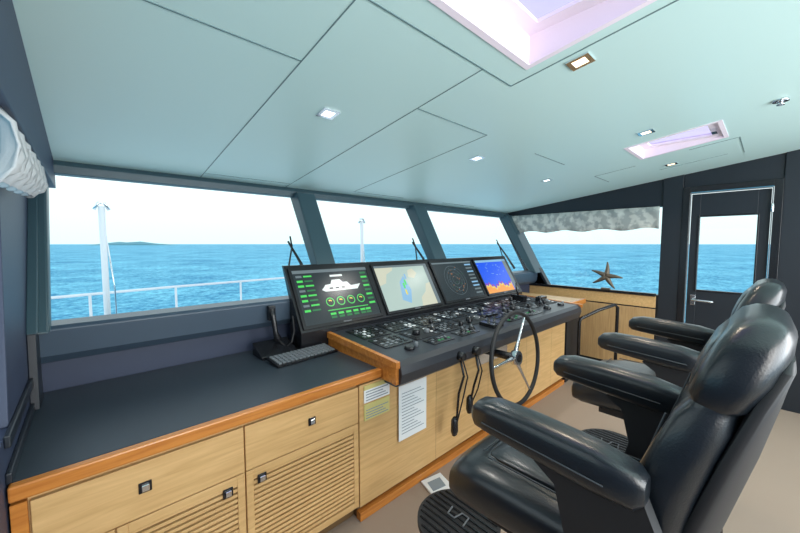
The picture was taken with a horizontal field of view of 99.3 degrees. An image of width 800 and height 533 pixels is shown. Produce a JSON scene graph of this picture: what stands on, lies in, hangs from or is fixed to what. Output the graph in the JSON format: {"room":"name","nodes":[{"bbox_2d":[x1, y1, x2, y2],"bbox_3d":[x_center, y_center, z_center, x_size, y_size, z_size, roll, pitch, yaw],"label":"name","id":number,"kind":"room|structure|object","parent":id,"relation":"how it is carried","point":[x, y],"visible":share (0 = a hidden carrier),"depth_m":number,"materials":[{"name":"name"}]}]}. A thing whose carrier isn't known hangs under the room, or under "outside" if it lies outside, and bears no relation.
{"room":"control cabin","nodes":[
{"label":"control cabin","id":0,"kind":"room"},
{"bbox_2d":[3,196,43,484],"bbox_3d":[-1.605,0.105,1.464,0.035,1.064,1.234,-3,5,-42],"label":"trim","id":1,"kind":"structure","parent":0,"point":[33,390],"depth_m":1.51,"materials":[{"name":"grey metal"}]},
{"bbox_2d":[0,0,55,532],"bbox_3d":[-0.312,0.200,0.031,0.195,2.796,5.449,-3,5,-42],"label":"wall","id":2,"kind":"structure","parent":0,"point":[18,97],"depth_m":1.18,"materials":[{"name":"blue paint"}]},
{"bbox_2d":[0,107,47,197],"bbox_3d":[-1.219,-0.317,1.102,0.067,0.198,0.804,-3,5,-42],"label":"curtain","id":3,"kind":"object","parent":2,"relation":"hanging from","point":[21,172],"visible":1,"depth_m":0.90,"materials":[{"name":"grey fabric"}]},
{"bbox_2d":[37,186,50,334],"bbox_3d":[-1.911,-0.126,1.745,0.155,0.860,0.624,-3,5,-42],"label":"trim","id":4,"kind":"structure","parent":2,"relation":"attached to","point":[44,274],"depth_m":1.70,"materials":[{"name":"grey metal"}]},
{"bbox_2d":[53,160,508,217],"bbox_3d":[-0.226,-0.708,3.679,5.300,0.115,0.180,-3,5,-42],"label":"header","id":5,"kind":"object","parent":2,"relation":"attached to","point":[61,168],"visible":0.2,"depth_m":2.55,"materials":[{"name":"blue"}]},
{"bbox_2d":[41,284,529,392],"bbox_3d":[0.052,0.822,3.466,5.115,1.100,0.100,-3,5,-42],"label":"wall","id":6,"kind":"structure","parent":0,"point":[57,375],"depth_m":1.98,"materials":[{"name":"black paint"}]},
{"bbox_2d":[39,270,537,363],"bbox_3d":[0.096,0.264,3.381,5.115,0.185,0.189,-3,5,-42],"label":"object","id":7,"kind":"structure","parent":6,"relation":"attached to","point":[72,338],"depth_m":1.92,"materials":[{"name":"blue paint"}]},
{"bbox_2d":[290,192,334,263],"bbox_3d":[-0.706,-0.199,2.851,0.170,0.860,0.624,-3,5,-42],"label":"trim","id":8,"kind":"structure","parent":6,"relation":"attached to","point":[305,205],"depth_m":2.83,"materials":[{"name":"blue"}]},
{"bbox_2d":[406,205,445,258],"bbox_3d":[0.329,-0.262,3.800,0.200,0.860,0.624,-3,5,-42],"label":"trim","id":9,"kind":"structure","parent":6,"relation":"attached to","point":[418,215],"depth_m":3.77,"materials":[{"name":"blue"}]},
{"bbox_3d":[-0.199,-0.238,3.326,1.220,0.825,0.545,-3,5,-42],"label":"window","id":10,"kind":"structure","parent":6,"relation":"in","visible":0},
{"bbox_2d":[412,238,424,259],"bbox_3d":[0.212,-0.096,3.590,0.287,0.413,0.148,3,5,35],"label":"windscreen wiper","id":11,"kind":"object","parent":10,"relation":"attached to","point":[413,242],"visible":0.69,"depth_m":3.64,"materials":[{"name":"black metal"}]},
{"bbox_3d":[-1.316,-0.170,2.301,1.475,0.825,0.545,-3,5,-42],"label":"window","id":12,"kind":"structure","parent":6,"relation":"in","visible":0},
{"bbox_2d":[287,236,302,264],"bbox_3d":[-0.819,-0.033,2.644,0.287,0.413,0.148,3,5,35],"label":"windscreen wiper","id":13,"kind":"object","parent":12,"relation":"attached to","point":[290,242],"visible":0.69,"depth_m":2.69,"materials":[{"name":"black metal"}]},
{"bbox_3d":[1.067,-0.316,4.487,1.820,0.825,0.545,-3,5,-42],"label":"window","id":14,"kind":"structure","parent":6,"relation":"in","visible":0},
{"bbox_2d":[496,239,514,268],"bbox_3d":[1.448,-0.171,4.724,0.287,0.413,0.148,3,5,35],"label":"windscreen wiper","id":15,"kind":"object","parent":14,"relation":"attached to","point":[507,257],"visible":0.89,"depth_m":4.75,"materials":[{"name":"black metal"}]},
{"bbox_2d":[316,107,340,119],"bbox_3d":[-0.360,-0.769,1.701,0.090,0.028,0.091,-3,5,-42],"label":"recessed light","id":16,"kind":"object","parent":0,"point":[327,113],"depth_m":1.70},
{"bbox_2d":[12,0,799,212],"bbox_3d":[1.628,-0.958,1.641,5.300,0.745,5.500,-3,5,-42],"label":"ceiling","id":17,"kind":"structure","parent":0,"point":[129,84],"depth_m":1.60,"materials":[{"name":"teal"}]},
{"bbox_2d":[143,0,744,206],"bbox_3d":[0.800,-0.857,2.247,4.510,0.468,3.500,-3,5,-42],"label":"trim","id":18,"kind":"structure","parent":17,"relation":"attached to","point":[148,1],"depth_m":1.35,"materials":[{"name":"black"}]},
{"bbox_2d":[428,0,656,69],"bbox_3d":[0.522,-0.890,0.897,0.810,0.156,0.807,-3,5,-42],"label":"skylight","id":19,"kind":"object","parent":17,"relation":"attached to","point":[508,26],"visible":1,"depth_m":1.28,"materials":[{"name":"white"}]},
{"bbox_2d":[624,120,728,159],"bbox_3d":[2.130,-0.978,2.626,0.520,0.120,0.560,-3,5,-42],"label":"skylight","id":20,"kind":"object","parent":17,"relation":"attached to","point":[718,130],"visible":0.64,"depth_m":2.75,"materials":[{"name":"white"}]},
{"bbox_2d":[772,97,789,105],"bbox_3d":[2.252,-0.971,2.011,0.070,0.032,0.070,-3,5,-42],"label":"sprinkler head","id":21,"kind":"object","parent":17,"relation":"attached to","point":[780,101],"visible":1,"depth_m":2.00},
{"bbox_2d":[469,155,484,160],"bbox_3d":[0.584,-0.827,2.581,0.090,0.027,0.091,-3,5,-42],"label":"recessed light","id":22,"kind":"object","parent":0,"point":[478,157],"depth_m":2.57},
{"bbox_2d":[327,380,799,532],"bbox_3d":[1.758,1.519,1.653,5.315,0.050,5.100,-3,5,-42],"label":"floor","id":23,"kind":"structure","parent":0,"point":[769,501],"depth_m":2.23,"materials":[{"name":"beige carpet"}]},
{"bbox_2d":[9,386,358,532],"bbox_3d":[-1.001,1.082,1.815,1.300,0.800,0.884,-3,5,-42],"label":"base cabinet","id":24,"kind":"object","parent":23,"relation":"on","point":[295,469],"visible":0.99,"depth_m":1.49,"materials":[{"name":"brown wood"}]},
{"bbox_2d":[7,350,381,503],"bbox_3d":[-0.947,0.639,1.845,1.460,0.050,0.900,-3,5,-42],"label":"countertop","id":25,"kind":"structure","parent":24,"relation":"on","point":[76,433],"depth_m":1.54,"materials":[{"name":"black laminate"}]},
{"bbox_2d":[252,305,296,360],"bbox_3d":[-0.831,0.428,2.282,0.261,0.317,0.175,-3,5,-42],"label":"desk phone","id":26,"kind":"object","parent":25,"relation":"on","point":[278,345],"visible":0.94,"depth_m":2.28,"materials":[{"name":"black plastic"}]},
{"bbox_2d":[266,343,337,367],"bbox_3d":[-0.629,0.572,2.217,0.156,0.037,0.430,4,5,43],"label":"keyboard","id":27,"kind":"object","parent":25,"relation":"on","point":[304,354],"visible":1,"depth_m":2.17,"materials":[{"name":"black plastic"}]},
{"bbox_2d":[282,256,585,521],"bbox_3d":[0.727,0.663,3.301,3.370,1.440,1.059,-3,5,-42],"label":"helm console","id":28,"kind":"object","parent":23,"relation":"on","point":[389,467],"visible":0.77,"depth_m":2.43},
{"bbox_2d":[287,264,383,330],"bbox_3d":[-0.481,0.213,2.652,0.715,0.422,0.262,-3,5,-42],"label":"monitor","id":29,"kind":"object","parent":28,"relation":"on","point":[325,296],"visible":1,"depth_m":2.61,"materials":[{"name":"black plastic"}]},
{"bbox_2d":[364,395,389,421],"bbox_3d":[-0.135,0.836,2.009,0.190,0.095,0.006,-3,5,-42],"label":"label","id":30,"kind":"object","parent":28,"relation":"attached to","point":[373,409],"visible":1,"depth_m":2.00,"materials":[{"name":"yellow paper"}]},
{"bbox_2d":[364,380,389,403],"bbox_3d":[-0.135,0.729,2.002,0.190,0.100,0.006,-3,5,-42],"label":"label","id":31,"kind":"object","parent":28,"relation":"attached to","point":[373,391],"visible":0.9,"depth_m":1.99,"materials":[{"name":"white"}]},
{"bbox_2d":[370,261,443,314],"bbox_3d":[0.076,0.180,3.163,0.715,0.422,0.262,-3,5,-42],"label":"monitor","id":32,"kind":"object","parent":28,"relation":"on","point":[406,286],"visible":1,"depth_m":3.13,"materials":[{"name":"black plastic"}]},
{"bbox_2d":[399,377,425,441],"bbox_3d":[0.085,0.918,2.204,0.250,0.355,0.004,-3,5,-42],"label":"paper notice","id":33,"kind":"object","parent":28,"relation":"attached to","point":[412,395],"visible":1,"depth_m":2.20,"materials":[{"name":"white paper"}]},
{"bbox_2d":[345,283,563,360],"bbox_3d":[0.785,0.405,3.065,2.540,0.334,0.739,-3,5,-42],"label":"control panel","id":34,"kind":"object","parent":28,"relation":"on","point":[365,333],"depth_m":2.72,"materials":[{"name":"black plastic"}]},
{"bbox_2d":[428,259,486,303],"bbox_3d":[0.633,0.146,3.675,0.715,0.422,0.262,-3,5,-42],"label":"monitor","id":35,"kind":"object","parent":28,"relation":"on","point":[457,280],"visible":1,"depth_m":3.64,"materials":[{"name":"black plastic"}]},
{"bbox_2d":[451,360,467,435],"bbox_3d":[0.410,0.888,2.314,0.101,0.542,0.093,-3,5,-42],"label":"microphone","id":36,"kind":"object","parent":28,"relation":"attached to","point":[454,421],"visible":0.94,"depth_m":2.31,"materials":[{"name":"black plastic"}]},
{"bbox_2d":[466,355,482,413],"bbox_3d":[0.535,0.830,2.425,0.101,0.442,0.093,-3,5,-42],"label":"microphone","id":37,"kind":"object","parent":28,"relation":"attached to","point":[469,400],"visible":0.93,"depth_m":2.42,"materials":[{"name":"black plastic"}]},
{"bbox_2d":[472,257,519,295],"bbox_3d":[1.191,0.112,4.186,0.715,0.422,0.262,-3,5,-42],"label":"monitor","id":38,"kind":"object","parent":28,"relation":"on","point":[495,274],"visible":1,"depth_m":4.15,"materials":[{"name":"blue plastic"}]},
{"bbox_2d":[476,310,539,404],"bbox_3d":[0.800,0.682,2.639,0.711,0.707,0.329,-3,5,-42],"label":"steering wheel","id":39,"kind":"object","parent":28,"relation":"attached to","point":[515,357],"visible":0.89,"depth_m":2.59,"materials":[{"name":"black"}]},
{"bbox_2d":[421,473,449,493],"bbox_3d":[0.246,1.446,2.256,0.174,0.012,0.155,-2,4,-32],"label":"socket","id":40,"kind":"object","parent":23,"relation":"on","point":[437,482],"visible":0.82,"depth_m":2.26,"materials":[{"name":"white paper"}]},
{"bbox_2d":[577,303,618,359],"bbox_3d":[2.286,0.882,3.933,0.492,0.918,0.038,0,4,-5],"label":"handrail","id":41,"kind":"object","parent":23,"relation":"on","point":[614,304],"visible":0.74,"depth_m":3.90,"materials":[{"name":"black metal"}]},
{"bbox_2d":[417,303,797,532],"bbox_3d":[0.565,0.799,1.332,0.751,1.430,1.225,-3,5,-42],"label":"chair","id":42,"kind":"object","parent":23,"relation":"on","point":[692,450],"visible":1,"depth_m":0.86,"materials":[{"name":"black leather"}]},
{"bbox_2d":[571,278,786,532],"bbox_3d":[1.586,0.756,2.052,0.751,1.419,0.926,-3,5,-42],"label":"chair","id":43,"kind":"object","parent":23,"relation":"on","point":[672,362],"visible":0.28,"depth_m":1.91,"materials":[{"name":"black leather"}]},
{"bbox_2d":[565,51,595,70],"bbox_3d":[0.766,-0.876,1.446,0.090,0.027,0.091,-3,5,-42],"label":"recessed light","id":44,"kind":"object","parent":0,"point":[586,58],"depth_m":1.44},
{"bbox_2d":[637,128,655,136],"bbox_3d":[1.700,-0.931,2.349,0.090,0.028,0.091,-3,5,-42],"label":"recessed light","id":45,"kind":"object","parent":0,"point":[642,133],"depth_m":2.35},
{"bbox_2d":[499,149,799,413],"bbox_3d":[3.468,-0.032,3.533,0.120,2.796,5.498,-3,5,-42],"label":"wall","id":46,"kind":"structure","parent":0,"point":[667,193],"depth_m":3.74,"materials":[{"name":"black paint"}]},
{"bbox_2d":[500,215,540,272],"bbox_3d":[1.838,-0.354,5.184,0.260,0.860,0.624,-3,5,-42],"label":"trim","id":47,"kind":"structure","parent":46,"relation":"attached to","point":[519,240],"depth_m":5.09,"materials":[{"name":"blue"}]},
{"bbox_2d":[512,206,659,232],"bbox_3d":[2.316,-0.604,4.627,0.024,0.271,1.962,-3,5,-42],"label":"curtain valance","id":48,"kind":"object","parent":46,"relation":"attached to","point":[644,217],"visible":0.94,"depth_m":4.43,"materials":[{"name":"fabric"}]},
{"bbox_2d":[529,285,655,362],"bbox_3d":[2.479,0.805,4.584,0.029,0.985,1.540,-3,5,-42],"label":"wainscot panel","id":49,"kind":"object","parent":46,"relation":"attached to","point":[630,306],"visible":0.41,"depth_m":4.39,"materials":[{"name":"brown wood"}]},
{"bbox_2d":[529,283,655,296],"bbox_3d":[2.472,0.297,4.544,0.050,0.035,1.540,-3,5,-42],"label":"ledge","id":50,"kind":"object","parent":46,"relation":"attached to","point":[534,284],"visible":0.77,"depth_m":4.43,"materials":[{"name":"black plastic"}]},
{"bbox_2d":[592,262,622,289],"bbox_3d":[2.637,0.116,4.337,0.072,0.353,0.356,-3,5,-42],"label":"starfish ornament","id":51,"kind":"object","parent":50,"relation":"on","point":[606,275],"visible":1,"depth_m":4.31,"materials":[{"name":"brown metal"}]},
{"bbox_2d":[676,178,784,329],"bbox_3d":[3.391,0.254,3.564,0.136,2.220,0.740,-3,5,-42],"label":"door","id":52,"kind":"structure","parent":46,"relation":"in","point":[709,309],"depth_m":3.57,"materials":[{"name":"black plastic"}]},
{"bbox_2d":[665,162,677,166],"bbox_3d":[2.594,-0.983,3.252,0.090,0.028,0.091,-3,5,-42],"label":"recessed light","id":53,"kind":"object","parent":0,"point":[673,163],"depth_m":3.24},
{"label":"outside","id":54,"kind":"structure","parent":0,"visible":0},
{"bbox_3d":[-1.443,1.497,5.373,11.000,0.100,4.300,-3,5,-42],"label":"foredeck","id":55,"kind":"object","parent":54,"visible":0},
{"bbox_2d":[92,202,116,314],"bbox_3d":[-2.621,0.513,3.065,0.136,2.169,0.048,-3,5,-42],"label":"flag pole","id":56,"kind":"object","parent":55,"relation":"on","point":[104,246],"visible":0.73,"depth_m":3.01,"materials":[{"name":"white metal"}]},
{"bbox_2d":[51,277,284,316],"bbox_3d":[-1.970,0.815,6.229,1.270,1.148,10.528,4,5,45],"label":"deck railing","id":57,"kind":"object","parent":55,"relation":"on","point":[89,295],"visible":0.2,"depth_m":5.18,"materials":[{"name":"white metal"}]},
{"bbox_2d":[358,218,364,261],"bbox_3d":[-0.545,0.387,4.970,0.136,2.169,0.044,-3,5,-42],"label":"flag pole","id":58,"kind":"object","parent":55,"relation":"on","point":[360,221],"visible":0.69,"depth_m":4.90,"materials":[{"name":"white metal"}]},
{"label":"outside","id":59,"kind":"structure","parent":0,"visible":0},
{"bbox_2d":[50,244,770,320],"bbox_3d":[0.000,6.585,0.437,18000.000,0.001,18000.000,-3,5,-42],"label":"sea","id":60,"kind":"structure","parent":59,"point":[74,268],"depth_m":104.21,"materials":[{"name":"liquid"}]},
{"bbox_2d":[92,241,171,244],"bbox_3d":[-1355.244,-117.647,1729.012,400.321,19.800,150.878,-3,5,-42],"label":"island","id":61,"kind":"object","parent":60,"relation":"on","point":[139,242],"visible":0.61,"depth_m":1693.88,"materials":[{"name":"teal"}]}
]}

